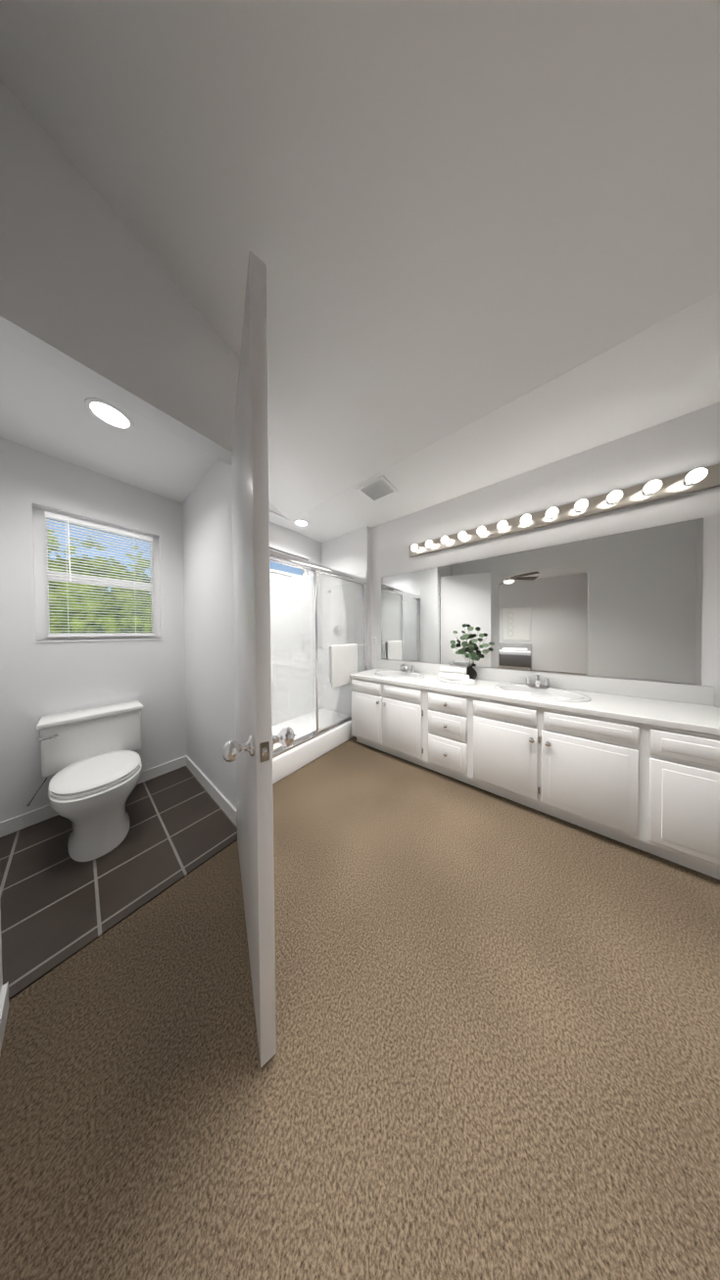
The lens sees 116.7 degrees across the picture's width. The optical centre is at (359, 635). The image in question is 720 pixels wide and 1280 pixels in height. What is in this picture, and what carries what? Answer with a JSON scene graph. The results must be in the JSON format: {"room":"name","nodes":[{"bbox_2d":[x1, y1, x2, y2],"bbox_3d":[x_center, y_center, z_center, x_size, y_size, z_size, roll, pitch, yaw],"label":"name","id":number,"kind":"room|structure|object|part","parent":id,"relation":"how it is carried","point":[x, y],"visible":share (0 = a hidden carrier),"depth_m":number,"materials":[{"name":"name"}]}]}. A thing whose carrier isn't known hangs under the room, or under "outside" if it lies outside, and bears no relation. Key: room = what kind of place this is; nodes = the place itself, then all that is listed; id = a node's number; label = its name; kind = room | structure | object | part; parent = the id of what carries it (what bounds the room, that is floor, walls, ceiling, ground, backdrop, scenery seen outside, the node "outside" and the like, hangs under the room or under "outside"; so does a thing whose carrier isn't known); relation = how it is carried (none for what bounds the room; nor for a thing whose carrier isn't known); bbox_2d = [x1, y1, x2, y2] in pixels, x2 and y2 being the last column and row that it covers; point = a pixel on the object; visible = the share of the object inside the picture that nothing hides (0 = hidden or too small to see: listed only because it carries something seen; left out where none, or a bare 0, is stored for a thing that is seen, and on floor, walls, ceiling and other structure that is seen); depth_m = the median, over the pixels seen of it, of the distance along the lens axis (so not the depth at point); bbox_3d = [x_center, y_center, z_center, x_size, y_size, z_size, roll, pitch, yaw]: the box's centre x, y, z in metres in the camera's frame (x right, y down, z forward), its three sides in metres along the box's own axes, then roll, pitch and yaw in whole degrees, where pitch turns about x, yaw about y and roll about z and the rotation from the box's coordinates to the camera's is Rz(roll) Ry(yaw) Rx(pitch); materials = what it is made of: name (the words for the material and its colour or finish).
{"room":"bathroom","nodes":[
{"label":"bathroom","id":0,"kind":"room"},
{"bbox_2d":[0,909,2,993],"bbox_3d":[-0.034,-0.516,-0.290,3.270,3.700,0.120,0,1,38],"label":"wall","id":1,"kind":"structure","parent":0,"point":[1,978],"depth_m":0.78,"materials":[{"name":"white"}]},
{"bbox_2d":[0,981,8,1053],"bbox_3d":[-0.909,1.284,0.514,0.888,0.090,0.012,0,1,38],"label":"baseboard","id":2,"kind":"structure","parent":1,"relation":"attached to","point":[4,1001],"depth_m":0.75,"materials":[{"name":"white"}]},
{"bbox_2d":[0,339,218,503],"bbox_3d":[-1.714,-1.840,1.453,1.293,1.080,1.118,0,1,38],"label":"ceiling","id":3,"kind":"structure","parent":0,"point":[43,408],"depth_m":1.44,"materials":[{"name":"white paint"}]},
{"bbox_2d":[84,397,134,429],"bbox_3d":[-1.469,-1.305,1.305,0.194,0.028,0.194,0,1,38],"label":"recessed light","id":4,"kind":"object","parent":3,"relation":"in","point":[108,413],"visible":0.98,"depth_m":1.30,"materials":[{"name":"white glass"}]},
{"bbox_2d":[0,765,237,999],"bbox_3d":[-1.590,1.317,1.420,1.251,0.007,1.098,0,1,38],"label":"floor","id":5,"kind":"structure","parent":0,"point":[59,905],"depth_m":1.24,"materials":[{"name":"tile"}]},
{"bbox_2d":[26,700,142,861],"bbox_3d":[-1.828,0.945,1.510,0.756,0.752,0.556,0,1,38],"label":"toilet","id":6,"kind":"object","parent":5,"relation":"on","point":[90,760],"visible":0.98,"depth_m":1.45,"materials":[{"name":"white ceramic"}]},
{"bbox_3d":[-2.028,0.668,1.444,0.012,0.014,0.073,0,1,38],"label":"lever arm","id":7,"kind":"part","parent":6,"relation":"part of"},
{"bbox_3d":[-2.006,0.586,1.681,0.244,0.037,0.496,0,1,38],"label":"tank lid","id":8,"kind":"part","parent":6,"relation":"part of","materials":[{"name":"white ceramic"}]},
{"bbox_3d":[-2.010,0.769,1.688,0.225,0.330,0.470,0,1,38],"label":"tank","id":9,"kind":"part","parent":6,"relation":"part of","materials":[{"name":"white ceramic"}]},
{"bbox_3d":[-1.738,0.913,1.478,0.532,0.022,0.392,0,1,38],"label":"seat","id":10,"kind":"part","parent":6,"relation":"part of","materials":[{"name":"white ceramic"}]},
{"bbox_3d":[-1.740,0.889,1.479,0.532,0.026,0.388,0,1,38],"label":"lid","id":11,"kind":"part","parent":6,"relation":"part of","materials":[{"name":"white ceramic"}]},
{"bbox_3d":[-1.730,1.123,1.476,0.558,0.395,0.392,0,1,38],"label":"bowl","id":12,"kind":"part","parent":6,"relation":"part of","materials":[{"name":"white ceramic"}]},
{"bbox_2d":[0,79,238,465],"bbox_3d":[-1.194,-0.526,0.978,0.120,3.700,1.249,0,1,38],"label":"wall","id":13,"kind":"structure","parent":0,"point":[93,297],"depth_m":0.95,"materials":[{"name":"white paint"}]},
{"bbox_2d":[0,437,321,822],"bbox_3d":[-1.564,-0.547,2.580,0.150,3.700,3.316,0,1,38],"label":"wall","id":14,"kind":"structure","parent":0,"point":[38,681],"depth_m":1.68,"materials":[{"name":"white paint"}]},
{"bbox_2d":[0,755,187,837],"bbox_3d":[-2.078,1.265,1.801,0.012,0.093,1.098,0,1,38],"label":"baseboard","id":15,"kind":"structure","parent":14,"relation":"attached to","point":[21,822],"depth_m":1.57,"materials":[{"name":"white"}]},
{"bbox_2d":[32,505,160,640],"bbox_3d":[-2.133,-0.447,1.861,0.060,0.960,0.670,0,1,38],"label":"window","id":16,"kind":"structure","parent":14,"relation":"in","point":[41,579],"depth_m":1.74,"materials":[{"name":"white plastic"}]},
{"bbox_2d":[45,511,153,637],"bbox_3d":[-2.089,-0.440,1.827,0.040,0.915,0.570,0,1,38],"label":"window blind","id":17,"kind":"object","parent":16,"relation":"attached to","point":[68,519],"visible":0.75,"depth_m":1.78,"materials":[{"name":"white plastic"}]},
{"bbox_3d":[-2.214,-0.437,1.677,0.002,0.915,0.002,0,1,38],"label":"cord","id":18,"kind":"part","parent":17,"relation":"part of","materials":[{"name":"white plastic"}]},
{"bbox_3d":[-1.992,-0.442,1.960,0.002,0.915,0.002,0,1,38],"label":"cord","id":19,"kind":"part","parent":17,"relation":"part of","materials":[{"name":"white plastic"}]},
{"bbox_2d":[35,638,161,642],"bbox_3d":[-2.088,0.039,1.835,0.066,0.012,0.670,0,1,38],"label":"window sill","id":20,"kind":"structure","parent":14,"relation":"attached to","point":[94,640],"depth_m":1.75,"materials":[{"name":"white wood"}]},
{"bbox_2d":[270,549,305,576],"bbox_3d":[-1.278,-1.020,2.959,0.050,0.290,1.340,0,1,38],"label":"shower window","id":21,"kind":"structure","parent":14,"relation":"attached to","point":[291,568],"depth_m":3.24,"materials":[{"name":"white glass"}]},
{"bbox_2d":[269,544,310,560],"bbox_3d":[-1.220,-1.182,2.909,0.042,0.035,1.400,0,1,38],"label":"trim","id":22,"kind":"structure","parent":14,"relation":"attached to","point":[288,551],"depth_m":3.15,"materials":[{"name":"white paint"}]},
{"bbox_2d":[270,568,310,579],"bbox_3d":[-1.210,-0.859,2.909,0.040,0.030,1.400,0,1,38],"label":"trim","id":23,"kind":"structure","parent":14,"relation":"attached to","point":[283,573],"depth_m":3.13,"materials":[{"name":"white"}]},
{"bbox_2d":[270,571,323,726],"bbox_3d":[-1.148,0.212,2.987,0.008,2.165,1.713,0,1,38],"label":"tiled wall","id":24,"kind":"structure","parent":14,"relation":"attached to","point":[285,693],"depth_m":3.21,"materials":[{"name":"white tile"}]},
{"bbox_2d":[321,571,367,711],"bbox_3d":[-0.258,0.200,3.373,0.916,2.165,0.008,0,1,38],"label":"shower wall tile","id":25,"kind":"structure","parent":14,"relation":"attached to","point":[362,575],"depth_m":3.53,"materials":[{"name":"white tile"}]},
{"bbox_2d":[182,359,239,809],"bbox_3d":[-1.228,-0.539,1.871,1.273,3.700,0.118,0,1,38],"label":"wall","id":26,"kind":"structure","parent":0,"point":[208,579],"depth_m":1.78,"materials":[{"name":"white paint"}]},
{"bbox_2d":[186,756,237,825],"bbox_3d":[-1.294,1.258,1.876,1.131,0.093,0.012,0,1,38],"label":"baseboard","id":27,"kind":"structure","parent":26,"relation":"attached to","point":[223,802],"depth_m":1.77,"materials":[{"name":"white wood"}]},
{"bbox_2d":[231,251,276,1067],"bbox_3d":[-0.531,0.099,1.037,0.045,2.415,0.888,-1,1,-33],"label":"door leaf","id":28,"kind":"structure","parent":26,"relation":"in","point":[252,605],"depth_m":0.68,"materials":[{"name":"white wood"}]},
{"bbox_2d":[222,726,294,761],"bbox_3d":[-0.321,0.349,0.720,0.213,0.066,0.066,-1,1,-33],"label":"door knob","id":29,"kind":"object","parent":28,"relation":"attached to","point":[233,750],"depth_m":0.69,"materials":[{"name":"silver metal"}]},
{"bbox_3d":[-0.370,0.350,0.685,0.081,0.066,0.093,0,1,38],"label":"knob","id":30,"kind":"part","parent":29,"relation":"part of","materials":[{"name":"silver metal"}]},
{"bbox_3d":[-0.273,0.348,0.755,0.081,0.066,0.093,0,1,38],"label":"knob","id":31,"kind":"part","parent":29,"relation":"part of","materials":[{"name":"silver metal"}]},
{"bbox_2d":[259,741,269,761],"bbox_3d":[-0.287,0.350,0.668,0.025,0.058,0.002,-1,1,-33],"label":"door latch plate","id":32,"kind":"object","parent":28,"relation":"attached to","point":[264,745],"visible":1,"depth_m":0.67,"materials":[{"name":"silver metal"}]},
{"bbox_2d":[262,748,267,756],"bbox_3d":[-0.284,0.350,0.663,0.012,0.018,0.008,-1,1,-33],"label":"latch bolt","id":33,"kind":"object","parent":28,"relation":"attached to","point":[264,752],"visible":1,"depth_m":0.66,"materials":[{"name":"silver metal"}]},
{"bbox_2d":[269,509,288,525],"bbox_3d":[-1.368,-1.949,2.633,0.383,0.900,0.974,0,1,38],"label":"ceiling soffit","id":34,"kind":"structure","parent":0,"point":[277,518],"depth_m":2.85,"materials":[{"name":"white paint"}]},
{"bbox_2d":[321,525,371,669],"bbox_3d":[-0.234,-0.123,3.414,0.940,2.810,0.096,0,1,38],"label":"wall jog","id":35,"kind":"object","parent":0,"point":[349,552],"visible":0.21,"depth_m":3.22,"materials":[{"name":"white paint"}]},
{"bbox_2d":[0,736,719,1279],"bbox_3d":[-0.470,1.375,-0.813,6.100,0.060,7.360,0,1,38],"label":"floor carpet","id":36,"kind":"object","parent":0,"point":[497,1040],"depth_m":0.68,"materials":[{"name":"beige carpet"}]},
{"bbox_2d":[269,549,367,784],"bbox_3d":[-0.756,0.266,2.684,0.979,2.060,1.699,0,1,38],"label":"shower","id":37,"kind":"object","parent":36,"relation":"on","point":[319,733],"visible":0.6,"depth_m":2.50,"materials":[{"name":"clear glass"}]},
{"bbox_3d":[-0.725,-0.686,2.103,0.020,0.022,0.744,0,1,38],"label":"rail panel","id":38,"kind":"part","parent":37,"relation":"part of","materials":[{"name":"silver metal"}]},
{"bbox_3d":[-0.713,1.056,2.128,0.020,0.022,0.744,0,1,38],"label":"rail panel","id":39,"kind":"part","parent":37,"relation":"part of","materials":[{"name":"silver metal"}]},
{"bbox_3d":[-0.719,0.185,2.115,0.006,1.742,0.766,0,1,38],"label":"rail panel glass","id":40,"kind":"part","parent":37,"relation":"part of","materials":[{"name":"clear glass"}]},
{"bbox_3d":[-0.472,0.179,2.379,0.020,1.764,0.022,0,1,38],"label":"rail panel","id":41,"kind":"part","parent":37,"relation":"part of","materials":[{"name":"silver metal"}]},
{"bbox_3d":[-0.453,-0.735,2.424,0.064,0.055,1.695,0,1,38],"label":"rail","id":42,"kind":"part","parent":37,"relation":"part of","materials":[{"name":"silver metal"}]},
{"bbox_3d":[-0.205,0.172,2.720,0.006,1.742,0.866,0,1,38],"label":"rail panel glass","id":43,"kind":"part","parent":37,"relation":"part of","materials":[{"name":"clear glass"}]},
{"bbox_3d":[-0.212,-0.699,2.707,0.020,0.022,0.844,0,1,38],"label":"rail panel","id":44,"kind":"part","parent":37,"relation":"part of","materials":[{"name":"silver metal"}]},
{"bbox_3d":[-0.199,1.043,2.733,0.020,0.022,0.844,0,1,38],"label":"rail panel","id":45,"kind":"part","parent":37,"relation":"part of","materials":[{"name":"silver metal"}]},
{"bbox_2d":[328,643,358,689],"bbox_3d":[-0.187,0.347,2.658,0.049,0.481,0.463,0,1,38],"label":"towel","id":46,"kind":"object","parent":37,"relation":"hanging from","point":[343,658],"depth_m":2.60,"materials":[{"name":"white fabric"}]},
{"bbox_3d":[0.062,0.166,3.061,0.020,1.764,0.022,0,1,38],"label":"rail panel","id":47,"kind":"part","parent":37,"relation":"part of","materials":[{"name":"silver metal"}]},
{"bbox_2d":[351,678,719,879],"bbox_3d":[1.102,0.897,2.043,2.646,0.791,0.618,0,1,38],"label":"bathroom vanity","id":48,"kind":"object","parent":36,"relation":"on","point":[635,763],"depth_m":1.47,"materials":[{"name":"white wood"}]},
{"bbox_3d":[0.075,0.915,2.507,0.405,0.505,0.018,0,1,38],"label":"door","id":49,"kind":"part","parent":48,"relation":"part of","materials":[{"name":"white wood"}]},
{"bbox_3d":[0.416,0.917,2.240,0.428,0.505,0.018,0,1,38],"label":"door","id":50,"kind":"part","parent":48,"relation":"part of","materials":[{"name":"white wood"}]},
{"bbox_3d":[0.748,0.601,1.942,0.037,0.037,0.032,0,1,38],"label":"drawer knob","id":51,"kind":"part","parent":48,"relation":"part of","materials":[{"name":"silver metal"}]},
{"bbox_3d":[0.765,0.793,1.964,0.330,0.195,0.018,0,1,38],"label":"drawer","id":52,"kind":"part","parent":48,"relation":"part of","materials":[{"name":"white wood"}]},
{"bbox_3d":[0.764,0.601,1.961,0.330,0.140,0.018,0,1,38],"label":"drawer","id":53,"kind":"part","parent":48,"relation":"part of","materials":[{"name":"white wood"}]},
{"bbox_3d":[0.767,1.043,1.968,0.330,0.255,0.018,0,1,38],"label":"drawer","id":54,"kind":"part","parent":48,"relation":"part of","materials":[{"name":"white wood"}]},
{"bbox_3d":[1.099,0.919,1.705,0.417,0.505,0.018,0,1,38],"label":"door","id":55,"kind":"part","parent":48,"relation":"part of","materials":[{"name":"white wood"}]},
{"bbox_3d":[1.220,0.743,1.575,0.037,0.037,0.032,0,1,38],"label":"door knob","id":56,"kind":"part","parent":48,"relation":"part of","materials":[{"name":"silver metal"}]},
{"bbox_2d":[349,666,719,733],"bbox_3d":[1.109,0.482,2.047,2.664,0.039,0.590,0,1,38],"label":"countertop","id":57,"kind":"structure","parent":48,"relation":"on","point":[688,715],"depth_m":1.48,"materials":[{"name":"white stone"}]},
{"bbox_2d":[369,666,427,682],"bbox_3d":[0.445,0.527,2.575,0.600,0.163,0.440,0,1,38],"label":"sink","id":58,"kind":"object","parent":57,"relation":"in","point":[388,673],"depth_m":2.68,"materials":[{"name":"white ceramic"}]},
{"bbox_2d":[392,663,416,670],"bbox_3d":[0.541,0.393,2.698,0.321,0.123,0.191,0,1,38],"label":"faucet","id":59,"kind":"object","parent":57,"relation":"on","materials":[{"name":"silver metal"}]},
{"bbox_2d":[437,665,475,684],"bbox_3d":[0.955,0.387,2.205,0.350,0.144,0.210,0,1,38],"label":"towels","id":60,"kind":"object","parent":57,"relation":"on","point":[452,675],"visible":1,"depth_m":2.17,"materials":[{"name":"white fabric"}]},
{"bbox_3d":[0.955,0.446,2.206,0.350,0.027,0.210,0,1,38],"label":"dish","id":61,"kind":"part","parent":60,"relation":"part of","materials":[{"name":"white fabric"}]},
{"bbox_2d":[450,623,488,679],"bbox_3d":[1.114,0.169,2.260,0.375,0.577,0.192,0,1,38],"label":"vase","id":62,"kind":"object","parent":57,"relation":"on","point":[471,672],"visible":0.94,"depth_m":2.25,"materials":[{"name":"black"}]},
{"bbox_2d":[514,671,561,690],"bbox_3d":[1.537,0.398,1.919,0.321,0.123,0.191,0,1,38],"label":"faucet","id":63,"kind":"object","parent":57,"relation":"on","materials":[{"name":"silver metal"}]},
{"bbox_2d":[490,682,600,706],"bbox_3d":[1.440,0.531,1.796,0.600,0.163,0.440,0,1,38],"label":"sink","id":64,"kind":"object","parent":57,"relation":"in","point":[550,693],"depth_m":1.82,"materials":[{"name":"white ceramic"}]},
{"bbox_3d":[1.289,0.743,1.522,0.037,0.037,0.032,0,1,38],"label":"door knob","id":65,"kind":"part","parent":48,"relation":"part of","materials":[{"name":"silver metal"}]},
{"bbox_3d":[1.452,0.921,1.429,0.438,0.505,0.018,0,1,38],"label":"door","id":66,"kind":"part","parent":48,"relation":"part of","materials":[{"name":"white wood"}]},
{"bbox_3d":[1.806,0.937,1.153,0.380,0.475,0.018,0,1,38],"label":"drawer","id":67,"kind":"part","parent":48,"relation":"part of","materials":[{"name":"white wood"}]},
{"bbox_3d":[1.803,0.605,1.148,0.380,0.140,0.018,0,1,38],"label":"drawer","id":68,"kind":"part","parent":48,"relation":"part of","materials":[{"name":"white wood"}]},
{"bbox_2d":[0,0,719,542],"bbox_3d":[0.296,-2.191,1.262,4.693,1.400,3.046,0,1,38],"label":"ceiling","id":69,"kind":"structure","parent":0,"point":[441,217],"depth_m":0.88,"materials":[{"name":"white paint"}]},
{"bbox_2d":[293,519,308,526],"bbox_3d":[-0.787,-1.514,2.971,0.194,0.028,0.194,0,1,38],"label":"recessed light","id":70,"kind":"object","parent":69,"relation":"in","point":[301,522],"visible":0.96,"depth_m":2.96,"materials":[{"name":"white"}]},
{"bbox_2d":[356,474,397,503],"bbox_3d":[0.180,-1.499,2.291,0.320,0.012,0.300,0,1,38],"label":"ceiling vent","id":71,"kind":"object","parent":69,"relation":"in","point":[377,489],"visible":0.96,"depth_m":2.28,"materials":[{"name":"white plastic"}]},
{"bbox_2d":[370,402,719,708],"bbox_3d":[1.748,-0.562,1.998,6.083,3.700,0.150,0,1,38],"label":"wall","id":72,"kind":"structure","parent":0,"point":[685,443],"depth_m":1.80,"materials":[{"name":"white paint"}]},
{"bbox_2d":[372,636,376,645],"bbox_3d":[0.202,0.075,3.120,0.070,0.116,0.008,0,1,38],"label":"electrical outlet plate","id":73,"kind":"object","parent":72,"relation":"attached to","point":[373,640],"visible":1,"depth_m":3.12,"materials":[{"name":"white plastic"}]},
{"bbox_2d":[380,518,703,684],"bbox_3d":[1.288,-0.231,2.261,2.528,1.112,0.011,0,1,38],"label":"mirror","id":74,"kind":"object","parent":72,"relation":"attached to","point":[625,605],"visible":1,"depth_m":1.88,"materials":[{"name":"clear glass"}]},
{"bbox_2d":[409,463,719,557],"bbox_3d":[1.440,-1.035,2.046,2.170,0.134,0.137,0,1,38],"label":"sconce","id":75,"kind":"object","parent":72,"relation":"attached to","point":[699,479],"visible":1,"depth_m":1.76,"materials":[{"name":"white glass"}]},
{"bbox_3d":[0.646,-1.040,2.631,0.080,0.080,0.080,0,1,38],"label":"bulb","id":76,"kind":"part","parent":75,"relation":"part of","materials":[{"name":"white glass"}]},
{"bbox_3d":[0.785,-1.040,2.523,0.080,0.080,0.080,0,1,38],"label":"bulb","id":77,"kind":"part","parent":75,"relation":"part of","materials":[{"name":"white glass"}]},
{"bbox_3d":[0.924,-1.039,2.414,0.080,0.080,0.080,0,1,38],"label":"bulb","id":78,"kind":"part","parent":75,"relation":"part of","materials":[{"name":"white glass"}]},
{"bbox_3d":[1.063,-1.039,2.305,0.080,0.080,0.080,0,1,38],"label":"bulb","id":79,"kind":"part","parent":75,"relation":"part of","materials":[{"name":"white glass"}]},
{"bbox_3d":[1.202,-1.038,2.196,0.080,0.080,0.080,0,1,38],"label":"bulb","id":80,"kind":"part","parent":75,"relation":"part of","materials":[{"name":"white glass"}]},
{"bbox_3d":[1.341,-1.038,2.088,0.080,0.080,0.080,0,1,38],"label":"bulb","id":81,"kind":"part","parent":75,"relation":"part of","materials":[{"name":"white glass"}]},
{"bbox_3d":[1.480,-1.037,1.979,0.080,0.080,0.080,0,1,38],"label":"bulb","id":82,"kind":"part","parent":75,"relation":"part of","materials":[{"name":"white glass"}]},
{"bbox_3d":[1.619,-1.036,1.870,0.080,0.080,0.080,0,1,38],"label":"bulb","id":83,"kind":"part","parent":75,"relation":"part of","materials":[{"name":"white glass"}]},
{"bbox_3d":[1.758,-1.036,1.761,0.080,0.080,0.080,0,1,38],"label":"bulb","id":84,"kind":"part","parent":75,"relation":"part of","materials":[{"name":"white glass"}]},
{"bbox_3d":[1.897,-1.035,1.653,0.080,0.080,0.080,0,1,38],"label":"bulb","id":85,"kind":"part","parent":75,"relation":"part of","materials":[{"name":"white glass"}]},
{"bbox_3d":[2.036,-1.035,1.544,0.080,0.080,0.080,0,1,38],"label":"bulb","id":86,"kind":"part","parent":75,"relation":"part of","materials":[{"name":"white glass"}]},
{"bbox_3d":[2.175,-1.034,1.435,0.080,0.080,0.080,0,1,38],"label":"bulb","id":87,"kind":"part","parent":75,"relation":"part of","materials":[{"name":"white glass"}]},
{"bbox_2d":[377,659,714,706],"bbox_3d":[1.280,0.395,2.274,2.654,0.126,0.020,0,1,38],"label":"backsplash","id":88,"kind":"structure","parent":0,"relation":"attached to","point":[674,692],"depth_m":1.74,"materials":[{"name":"white stone"}]},
{"label":"outside","id":89,"kind":"structure","parent":0,"visible":0},
{"bbox_2d":[47,525,151,632],"bbox_3d":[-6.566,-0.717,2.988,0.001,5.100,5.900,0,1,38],"label":"trees","id":90,"kind":"object","parent":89,"point":[95,627],"depth_m":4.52,"materials":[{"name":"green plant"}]}
]}

